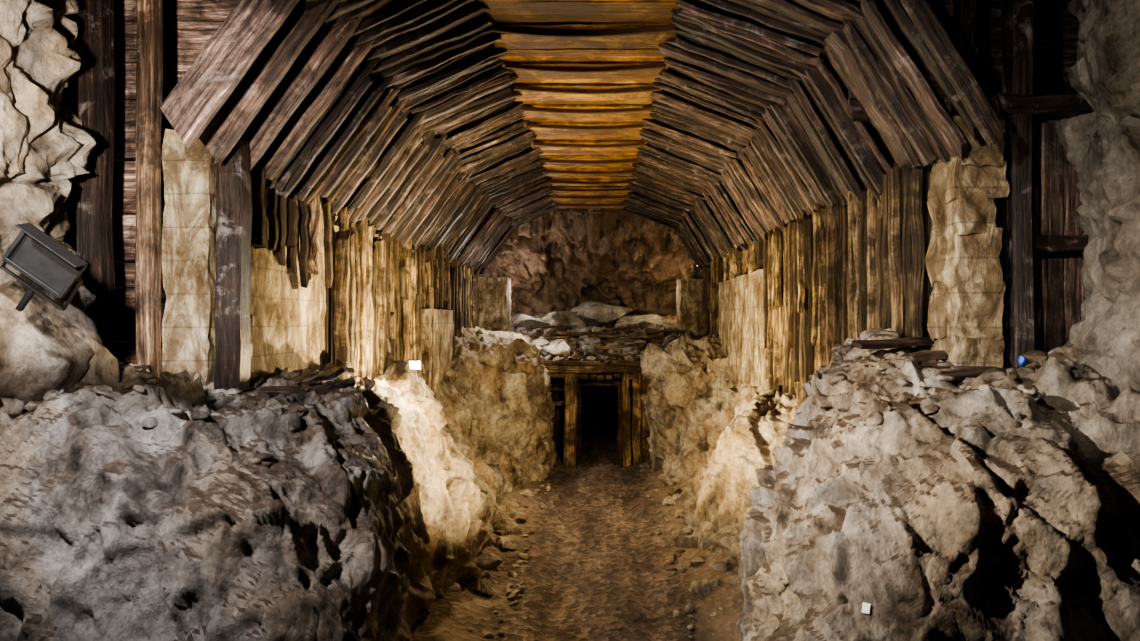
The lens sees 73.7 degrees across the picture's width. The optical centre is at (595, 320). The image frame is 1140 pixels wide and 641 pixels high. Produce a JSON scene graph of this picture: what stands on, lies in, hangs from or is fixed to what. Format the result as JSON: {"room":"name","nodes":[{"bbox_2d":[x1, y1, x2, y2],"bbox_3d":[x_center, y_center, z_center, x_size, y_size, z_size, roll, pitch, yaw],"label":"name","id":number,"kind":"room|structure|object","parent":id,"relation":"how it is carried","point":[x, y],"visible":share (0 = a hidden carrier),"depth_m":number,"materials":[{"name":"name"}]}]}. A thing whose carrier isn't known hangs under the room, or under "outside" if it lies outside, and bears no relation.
{"room":"underground passage","nodes":[
{"label":"underground passage","id":0,"kind":"room"},
{"bbox_2d":[0,0,96,413],"bbox_3d":[-3.876,-0.700,2.137,2.263,8.400,10.238,0,0,-14],"label":"wall","id":1,"kind":"structure","parent":0,"point":[43,146],"depth_m":5.05,"materials":[{"name":"beige stone"}]},
{"bbox_2d":[250,187,479,377],"bbox_3d":[-3.300,0.126,13.350,0.438,3.183,13.729,0,0,0],"label":"wall","id":2,"kind":"structure","parent":0,"point":[288,330],"depth_m":7.57,"materials":[{"name":"stone"}]},
{"bbox_2d":[251,165,476,393],"bbox_3d":[-2.975,-0.294,12.720,0.359,3.605,12.226,0,0,0],"label":"lining","id":3,"kind":"object","parent":2,"relation":"attached to","point":[374,301],"depth_m":9.62,"materials":[{"name":"brown wood"}]},
{"bbox_2d":[421,309,453,397],"bbox_3d":[-2.979,0.601,14.001,0.312,1.629,2.231,0,0,0],"label":"panel","id":4,"kind":"object","parent":2,"relation":"attached to","point":[442,341],"visible":0.54,"depth_m":13.59,"materials":[{"name":"beige wood"}]},
{"bbox_2d":[563,386,563,425],"bbox_3d":[-1.001,2.203,24.513,0.729,2.714,8.298,0,0,0],"label":"wall","id":5,"kind":"structure","parent":0,"point":[563,386],"depth_m":20.40,"materials":[{"name":"brown wood"}]},
{"bbox_2d":[416,425,733,640],"bbox_3d":[0.000,3.242,10.220,8.400,0.312,27.440,0,0,0],"label":"floor","id":6,"kind":"structure","parent":0,"point":[595,570],"depth_m":9.96,"materials":[{"name":"brown soil"}]},
{"bbox_2d":[0,326,556,640],"bbox_3d":[-2.962,1.815,10.919,4.269,3.423,16.637,0,0,0],"label":"bank","id":7,"kind":"object","parent":6,"relation":"on","point":[364,518],"visible":0.75,"depth_m":4.58,"materials":[{"name":"grey stone"}]},
{"bbox_2d":[0,241,119,407],"bbox_3d":[-3.838,0.092,5.067,1.076,1.422,1.135,0,0,11],"label":"rock outcrop","id":8,"kind":"object","parent":7,"relation":"on","point":[45,349],"visible":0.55,"depth_m":4.80,"materials":[{"name":"grey stone"}]},
{"bbox_2d":[0,223,87,311],"bbox_3d":[-3.117,-0.296,4.259,0.515,0.491,0.340,0,0,-6],"label":"floodlight","id":9,"kind":"object","parent":8,"relation":"attached to","point":[35,254],"visible":1,"depth_m":4.26,"materials":[{"name":"black metal"}]},
{"bbox_2d":[64,0,254,373],"bbox_3d":[-3.898,-1.951,6.851,2.649,5.718,0.085,0,0,0],"label":"wooden plank wall","id":10,"kind":"structure","parent":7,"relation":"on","point":[188,25],"depth_m":6.83,"materials":[{"name":"brown wood"}]},
{"bbox_2d":[76,0,252,391],"bbox_3d":[-3.476,-1.951,6.169,1.310,5.545,0.404,0,0,0],"label":"wooden posts","id":11,"kind":"object","parent":7,"relation":"on","point":[95,18],"depth_m":6.03,"materials":[{"name":"brown wood"}]},
{"bbox_2d":[14,365,360,468],"bbox_3d":[-2.954,0.632,6.521,1.998,0.642,3.657,0,0,0],"label":"ledge stones","id":12,"kind":"object","parent":7,"relation":"on","point":[267,461],"visible":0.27,"depth_m":5.03},
{"bbox_2d":[162,127,216,385],"bbox_3d":[-3.325,-0.376,6.376,0.428,2.406,0.512,0,0,0],"label":"stone pillar","id":13,"kind":"object","parent":7,"relation":"on","point":[189,176],"visible":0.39,"depth_m":6.15,"materials":[{"name":"beige stone"}]},
{"bbox_2d":[118,360,354,396],"bbox_3d":[-3.092,0.475,6.195,2.252,0.350,0.831,0,0,-33],"label":"pile","id":14,"kind":"object","parent":7,"relation":"on","point":[142,370],"visible":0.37,"depth_m":6.32,"materials":[{"name":"brown wood"}]},
{"bbox_2d":[406,360,424,378],"bbox_3d":[-2.282,0.618,9.612,0.198,0.244,0.163,0,0,20],"label":"floodlight","id":15,"kind":"object","parent":7,"relation":"on","point":[413,364],"visible":1,"depth_m":9.61,"materials":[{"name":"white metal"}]},
{"bbox_2d":[546,360,649,468],"bbox_3d":[0.135,2.153,18.823,3.281,2.541,3.407,0,0,0],"label":"portal","id":16,"kind":"object","parent":6,"relation":"on","point":[633,435],"visible":0.72,"depth_m":17.27,"materials":[{"name":"brown wood"}]},
{"bbox_2d":[544,348,643,361],"bbox_3d":[0.138,0.818,17.916,3.657,0.328,1.533,0,0,0],"label":"debris","id":17,"kind":"object","parent":16,"relation":"on","point":[636,352],"visible":0.41,"depth_m":17.60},
{"bbox_2d":[531,325,697,356],"bbox_3d":[0.128,0.487,19.099,4.766,0.706,3.517,0,0,0],"label":"debris","id":18,"kind":"object","parent":17,"relation":"on","point":[556,332],"visible":0.77,"depth_m":19.29,"materials":[{"name":"grey stone"}]},
{"bbox_2d":[639,326,1139,640],"bbox_3d":[2.995,1.792,10.934,4.554,3.570,16.586,0,0,0],"label":"bank","id":19,"kind":"object","parent":6,"relation":"on","point":[973,517],"visible":0.83,"depth_m":4.51,"materials":[{"name":"grey stone"}]},
{"bbox_2d":[862,600,870,610],"bbox_3d":[1.429,1.506,4.018,0.040,0.046,0.023,0,0,35],"label":"tag","id":20,"kind":"object","parent":19,"relation":"on","point":[866,604],"visible":1,"depth_m":4.02,"materials":[{"name":"white paper"}]},
{"bbox_2d":[851,337,1002,381],"bbox_3d":[2.831,0.288,5.908,1.242,0.313,1.054,0,0,-17],"label":"pile","id":21,"kind":"object","parent":19,"relation":"on","point":[960,373],"visible":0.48,"depth_m":5.95,"materials":[{"name":"brown wood"}]},
{"bbox_2d":[801,328,1110,432],"bbox_3d":[2.598,0.525,6.538,2.134,1.051,3.624,0,0,0],"label":"ledge stones","id":22,"kind":"object","parent":19,"relation":"on","point":[1029,399],"visible":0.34,"depth_m":5.33},
{"bbox_2d":[847,0,1075,343],"bbox_3d":[3.753,-1.947,6.899,2.952,5.693,0.080,0,0,0],"label":"bulkhead","id":23,"kind":"object","parent":19,"relation":"on","point":[1052,22],"visible":0.07,"depth_m":6.88,"materials":[{"name":"brown wood"}]},
{"bbox_2d":[926,114,1008,367],"bbox_3d":[2.960,-0.421,6.097,0.456,2.338,0.578,0,0,0],"label":"pier","id":24,"kind":"object","parent":19,"relation":"on","point":[964,255],"visible":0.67,"depth_m":5.86,"materials":[{"name":"stone"}]},
{"bbox_2d":[951,0,1088,361],"bbox_3d":[3.597,-2.003,6.105,1.246,5.444,0.576,0,0,0],"label":"frame","id":25,"kind":"object","parent":19,"relation":"on","point":[1044,270],"visible":0.57,"depth_m":5.95,"materials":[{"name":"brown wood"}]},
{"bbox_2d":[1018,355,1025,363],"bbox_3d":[3.026,0.295,5.400,0.046,0.096,0.045,0,0,25],"label":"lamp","id":26,"kind":"object","parent":19,"relation":"on","point":[1021,359],"visible":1,"depth_m":5.38,"materials":[{"name":"glass"}]},
{"bbox_2d":[479,208,702,316],"bbox_3d":[-0.054,-1.543,22.645,9.850,4.605,6.099,0,0,0],"label":"wall","id":27,"kind":"structure","parent":0,"point":[556,260],"depth_m":22.99,"materials":[{"name":"brown stone"}]},
{"bbox_2d":[160,0,1005,275],"bbox_3d":[-0.100,-2.145,12.711,6.300,2.111,15.003,0,0,0],"label":"timber vault","id":28,"kind":"object","parent":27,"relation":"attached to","point":[461,124],"visible":1,"depth_m":7.93,"materials":[{"name":"brown wood"}]},
{"bbox_2d":[479,307,703,365],"bbox_3d":[0.001,0.243,21.190,6.845,1.897,7.701,0,0,0],"label":"slope","id":29,"kind":"object","parent":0,"point":[534,334],"visible":0.12,"depth_m":20.43,"materials":[{"name":"grey stone"}]},
{"bbox_2d":[479,277,511,330],"bbox_3d":[-2.735,-0.223,20.701,0.788,1.904,1.054,0,0,0],"label":"concrete pier","id":30,"kind":"object","parent":29,"relation":"on","point":[494,292],"visible":0.61,"depth_m":20.20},
{"bbox_2d":[533,337,570,355],"bbox_3d":[-1.516,0.619,18.266,1.786,0.520,1.973,0,0,-3],"label":"rock","id":31,"kind":"object","parent":29,"relation":"on","point":[556,346],"visible":0.52,"depth_m":17.59,"materials":[{"name":"white stone"}]},
{"bbox_2d":[511,301,691,360],"bbox_3d":[-0.077,0.211,21.037,5.377,1.636,6.471,0,0,0],"label":"rubble pile","id":32,"kind":"object","parent":29,"relation":"on","point":[587,316],"visible":0.48,"depth_m":21.62,"materials":[{"name":"grey stone"}]},
{"bbox_2d":[676,277,703,335],"bbox_3d":[2.624,-0.364,20.701,0.804,1.572,1.051,0,0,0],"label":"concrete pier","id":33,"kind":"object","parent":29,"relation":"on","point":[689,290],"visible":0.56,"depth_m":20.20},
{"bbox_2d":[581,373,615,408],"bbox_3d":[0.005,2.100,28.697,3.275,2.882,0.502,0,0,0],"label":"wall","id":34,"kind":"structure","parent":0,"point":[592,397],"depth_m":28.50,"materials":[{"name":"black"}]},
{"bbox_2d":[581,409,617,427],"bbox_3d":[0.000,3.310,26.150,2.600,0.001,5.300,0,0,0],"label":"floor","id":35,"kind":"structure","parent":0,"point":[604,417],"depth_m":25.93,"materials":[{"name":"black"}]},
{"bbox_2d":[615,377,621,418],"bbox_3d":[1.026,2.201,24.497,0.675,2.708,8.304,0,0,0],"label":"wall","id":36,"kind":"structure","parent":0,"point":[616,394],"depth_m":27.05,"materials":[{"name":"brown wood"}]},
{"bbox_2d":[702,165,933,410],"bbox_3d":[2.745,-0.092,12.629,0.361,2.715,12.459,0,0,0],"label":"lining","id":37,"kind":"object","parent":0,"point":[862,266],"depth_m":8.69,"materials":[{"name":"brown wood"}]},
{"bbox_2d":[748,170,1001,281],"bbox_3d":[3.100,0.099,13.201,0.436,3.237,14.034,0,0,0],"label":"wall","id":38,"kind":"structure","parent":0,"point":[998,211],"depth_m":6.20,"materials":[{"name":"concrete"}]},
{"bbox_2d":[718,269,771,395],"bbox_3d":[2.805,0.212,14.200,0.327,2.106,4.629,0,0,0],"label":"panel","id":39,"kind":"object","parent":38,"relation":"attached to","point":[740,299],"visible":0.56,"depth_m":13.59,"materials":[{"name":"beige wood"}]},
{"bbox_2d":[1053,0,1139,384],"bbox_3d":[3.743,-0.700,2.121,2.324,8.400,10.125,0,0,15],"label":"wall","id":40,"kind":"structure","parent":0,"point":[1101,145],"depth_m":5.32,"materials":[{"name":"grey stone"}]}
]}

